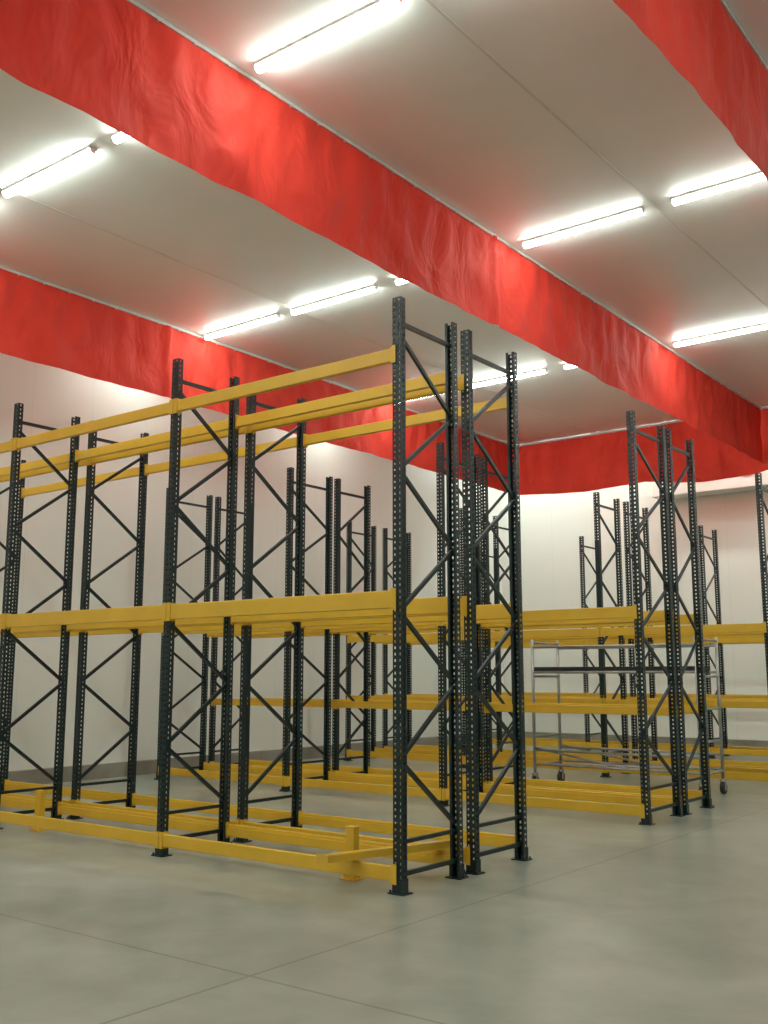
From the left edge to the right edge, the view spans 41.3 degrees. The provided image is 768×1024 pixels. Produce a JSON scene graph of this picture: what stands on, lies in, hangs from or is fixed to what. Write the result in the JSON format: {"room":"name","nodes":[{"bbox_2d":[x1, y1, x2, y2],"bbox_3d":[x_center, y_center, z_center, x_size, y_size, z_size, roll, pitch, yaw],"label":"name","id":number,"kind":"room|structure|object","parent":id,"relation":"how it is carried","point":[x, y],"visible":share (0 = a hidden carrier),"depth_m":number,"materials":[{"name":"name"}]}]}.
{"room":"warehouse","nodes":[
{"label":"warehouse","id":0,"kind":"room"},
{"bbox_2d":[0,353,504,771],"bbox_3d":[-6.122,0.515,15.621,0.200,7.260,30.760,-7,-11,37],"label":"wall","id":1,"kind":"structure","parent":0,"point":[50,396],"depth_m":18.28,"materials":[{"name":"white paint"}]},
{"bbox_2d":[2,731,505,783],"bbox_3d":[-5.995,3.970,14.964,0.120,0.230,30.360,-7,-11,37],"label":"baseboard","id":2,"kind":"structure","parent":1,"relation":"attached to","point":[143,767],"depth_m":17.44,"materials":[{"name":"concrete"}]},
{"bbox_2d":[0,0,767,444],"bbox_3d":[2.339,-4.200,9.812,21.520,0.200,30.760,-7,-11,37],"label":"ceiling","id":3,"kind":"structure","parent":0,"point":[404,85],"depth_m":12.06,"materials":[{"name":"white paint"}]},
{"bbox_2d":[2,145,96,197],"bbox_3d":[-3.770,-3.795,11.416,1.644,0.088,0.100,-7,-11,37],"label":"fluorescent light","id":4,"kind":"object","parent":3,"relation":"attached to","point":[89,151],"visible":1,"depth_m":11.33,"materials":[{"name":"white glass"}]},
{"bbox_2d":[112,131,129,143],"bbox_3d":[-2.167,-3.990,10.203,1.644,0.088,0.100,-7,-11,37],"label":"fluorescent light","id":5,"kind":"object","parent":3,"relation":"attached to","point":[117,136],"visible":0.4,"depth_m":10.61,"materials":[{"name":"white glass"}]},
{"bbox_2d":[0,266,299,397],"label":"curtain","id":6,"kind":"object","parent":3,"relation":"hanging from","point":[47,323],"depth_m":15.41,"materials":[{"name":"fabric"}]},
{"bbox_2d":[204,313,280,339],"bbox_3d":[-2.303,-2.983,16.446,1.644,0.088,0.100,-7,-11,37],"label":"fluorescent light","id":7,"kind":"object","parent":3,"relation":"attached to","point":[275,316],"visible":1,"depth_m":16.37,"materials":[{"name":"white glass"}]},
{"bbox_2d":[0,186,592,433],"bbox_3d":[-2.928,-3.455,13.782,0.028,0.006,30.360,-7,-11,37],"label":"trim","id":8,"kind":"structure","parent":3,"relation":"attached to","point":[0,186],"depth_m":14.55,"materials":[{"name":"grey metal"}]},
{"bbox_2d":[253,379,357,412],"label":"curtain","id":9,"kind":"object","parent":3,"relation":"hanging from","point":[323,388],"depth_m":18.90,"materials":[{"name":"fabric"}]},
{"bbox_2d":[254,0,402,72],"bbox_3d":[-0.520,-4.192,8.956,1.644,0.088,0.100,-7,-11,37],"label":"fluorescent light","id":10,"kind":"object","parent":3,"relation":"attached to","point":[377,7],"visible":1,"depth_m":8.91,"materials":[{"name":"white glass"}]},
{"bbox_2d":[290,284,377,314],"bbox_3d":[-0.767,-3.171,15.284,1.644,0.088,0.100,-7,-11,37],"label":"fluorescent light","id":11,"kind":"object","parent":3,"relation":"attached to","point":[372,288],"visible":1,"depth_m":15.21,"materials":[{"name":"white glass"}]},
{"bbox_2d":[0,0,762,462],"bbox_3d":[-0.488,-3.354,10.544,0.138,1.224,27.680,-7,-11,37],"label":"curtain","id":12,"kind":"object","parent":3,"relation":"hanging from","point":[119,63],"visible":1,"depth_m":10.33,"materials":[{"name":"fabric"}]},
{"bbox_2d":[395,277,407,284],"bbox_3d":[0.836,-3.366,14.071,1.644,0.088,0.100,-7,-11,37],"label":"fluorescent light","id":13,"kind":"object","parent":3,"relation":"attached to","point":[398,281],"visible":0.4,"depth_m":14.49,"materials":[{"name":"white glass"}]},
{"bbox_2d":[473,376,505,387],"bbox_3d":[1.994,-2.513,19.357,0.869,0.088,0.301,-7,-11,37],"label":"fluorescent light","id":14,"kind":"object","parent":3,"relation":"attached to","point":[500,379],"depth_m":19.48,"materials":[{"name":"white glass"}]},
{"bbox_2d":[511,368,546,378],"bbox_3d":[2.706,-2.600,18.820,0.745,0.088,0.303,-7,-11,37],"label":"fluorescent light","id":15,"kind":"object","parent":3,"relation":"attached to","point":[519,376],"depth_m":18.93,"materials":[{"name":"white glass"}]},
{"bbox_2d":[563,363,575,368],"bbox_3d":[3.942,-2.721,18.071,1.644,0.088,0.100,-7,-11,37],"label":"fluorescent light","id":16,"kind":"object","parent":3,"relation":"attached to","point":[566,366],"visible":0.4,"depth_m":18.48,"materials":[{"name":"white glass"}]},
{"bbox_2d":[522,206,644,247],"bbox_3d":[2.483,-3.567,12.824,1.644,0.088,0.100,-7,-11,37],"label":"fluorescent light","id":17,"kind":"object","parent":3,"relation":"attached to","point":[634,212],"visible":1,"depth_m":12.75,"materials":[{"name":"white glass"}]},
{"bbox_2d":[425,0,767,308],"bbox_3d":[1.702,-4.021,10.278,0.028,0.006,30.360,-7,-11,37],"label":"trim","id":18,"kind":"structure","parent":3,"relation":"attached to","point":[433,5],"depth_m":10.62,"materials":[{"name":"grey metal"}]},
{"bbox_2d":[517,407,767,494],"bbox_3d":[7.111,-1.406,21.954,9.874,1.435,0.330,-7,-11,37],"label":"curtain","id":19,"kind":"object","parent":3,"relation":"hanging from","point":[597,461],"visible":0.71,"depth_m":23.31,"materials":[{"name":"fabric"}]},
{"bbox_2d":[613,0,767,180],"bbox_3d":[2.620,-3.733,8.192,0.128,1.225,27.680,-7,-11,37],"label":"curtain","id":20,"kind":"object","parent":3,"relation":"hanging from","point":[703,40],"visible":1,"depth_m":8.33,"materials":[{"name":"fabric"}]},
{"bbox_2d":[671,171,765,205],"bbox_3d":[4.086,-3.763,11.611,1.644,0.088,0.100,-7,-11,37],"label":"fluorescent light","id":21,"kind":"object","parent":3,"relation":"attached to","point":[757,176],"visible":1,"depth_m":11.74,"materials":[{"name":"white glass"}]},
{"bbox_2d":[673,322,767,346],"bbox_3d":[5.589,-2.922,16.824,1.644,0.088,0.100,-7,-11,37],"label":"fluorescent light","id":22,"kind":"object","parent":3,"relation":"attached to","point":[762,326],"visible":1,"depth_m":16.79,"materials":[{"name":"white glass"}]},
{"bbox_2d":[0,743,767,1023],"bbox_3d":[2.339,3.164,8.624,21.520,0.200,30.760,-7,-11,37],"label":"floor","id":23,"kind":"structure","parent":0,"point":[611,918],"depth_m":6.83,"materials":[{"name":"concrete"}]},
{"bbox_2d":[29,790,48,831],"bbox_3d":[-3.754,3.251,11.108,0.160,0.420,0.140,-7,-11,37],"label":"post","id":24,"kind":"object","parent":23,"relation":"on","point":[40,795],"visible":0.74,"depth_m":11.09,"materials":[{"name":"yellow metal"}]},
{"bbox_2d":[0,296,468,895],"bbox_3d":[-2.933,1.018,11.019,8.461,4.800,0.919,-7,-11,37],"label":"rack","id":25,"kind":"object","parent":23,"relation":"on","point":[393,602],"visible":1,"depth_m":9.74,"materials":[{"name":"metal"}]},
{"bbox_2d":[316,837,461,867],"bbox_3d":[0.066,2.768,8.294,1.356,0.090,0.170,7,-11,-36],"label":"beam","id":26,"kind":"structure","parent":25,"relation":"on","point":[323,860],"depth_m":8.13,"materials":[{"name":"yellow metal"}]},
{"bbox_2d":[0,329,531,874],"bbox_3d":[-2.290,1.152,11.847,8.461,4.800,0.943,-7,-11,37],"label":"rack","id":27,"kind":"object","parent":23,"relation":"on","point":[473,612],"visible":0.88,"depth_m":10.81,"materials":[{"name":"metal"}]},
{"bbox_2d":[339,825,364,881],"bbox_3d":[-0.264,2.818,8.427,0.160,0.420,0.140,-7,-11,37],"label":"post","id":28,"kind":"object","parent":23,"relation":"on","point":[351,832],"visible":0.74,"depth_m":8.41,"materials":[{"name":"yellow metal"}]},
{"bbox_2d":[154,410,685,825],"bbox_3d":[-0.053,1.617,14.729,8.461,4.800,1.046,-7,-11,37],"label":"rack","id":29,"kind":"object","parent":23,"relation":"on","point":[626,614],"visible":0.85,"depth_m":13.48,"materials":[{"name":"metal"}]},
{"bbox_2d":[207,428,714,814],"bbox_3d":[0.585,1.750,15.550,8.461,4.800,0.902,-7,-11,37],"label":"rack","id":30,"kind":"object","parent":23,"relation":"on","point":[695,619],"visible":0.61,"depth_m":14.43,"materials":[{"name":"metal"}]},
{"bbox_2d":[343,473,767,781],"bbox_3d":[2.832,2.217,18.443,8.461,4.800,0.948,-7,-11,37],"label":"rack","id":31,"kind":"object","parent":23,"relation":"on","point":[734,773],"visible":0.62,"depth_m":17.66,"materials":[{"name":"metal"}]},
{"bbox_2d":[382,501,767,768],"bbox_3d":[3.584,2.373,19.412,8.461,4.800,0.993,-7,-11,37],"label":"rack","id":32,"kind":"object","parent":23,"relation":"on","point":[729,763],"visible":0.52,"depth_m":19.23,"materials":[{"name":"metal"}]},
{"bbox_2d":[477,525,767,758],"bbox_3d":[5.850,2.844,22.330,8.461,4.800,0.957,-7,-11,37],"label":"rack","id":33,"kind":"object","parent":23,"relation":"on","point":[728,750],"visible":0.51,"depth_m":21.90,"materials":[{"name":"metal"}]},
{"bbox_2d":[530,635,726,793],"bbox_3d":[3.557,2.988,15.098,2.654,2.211,0.995,-7,-11,37],"label":"scaffold","id":34,"kind":"object","parent":23,"relation":"on","point":[558,670],"visible":0.67,"depth_m":15.09,"materials":[{"name":"metal"}]},
{"bbox_2d":[500,482,767,740],"bbox_3d":[11.635,1.414,21.190,21.120,7.260,0.200,-7,-11,37],"label":"wall","id":35,"kind":"structure","parent":0,"point":[552,525],"depth_m":25.18,"materials":[{"name":"white paint"}]},
{"bbox_2d":[512,731,767,747],"bbox_3d":[11.585,4.858,20.469,21.000,0.230,0.120,-7,-11,37],"label":"baseboard","id":36,"kind":"structure","parent":35,"relation":"attached to","point":[574,736],"depth_m":24.36,"materials":[{"name":"concrete"}]},
{"bbox_2d":[652,470,767,498],"bbox_3d":[7.772,-0.997,24.030,2.855,1.090,0.640,-7,-11,37],"label":"beam","id":37,"kind":"object","parent":35,"relation":"attached to","point":[742,483],"visible":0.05,"depth_m":23.69,"materials":[{"name":"white metal"}]}
]}

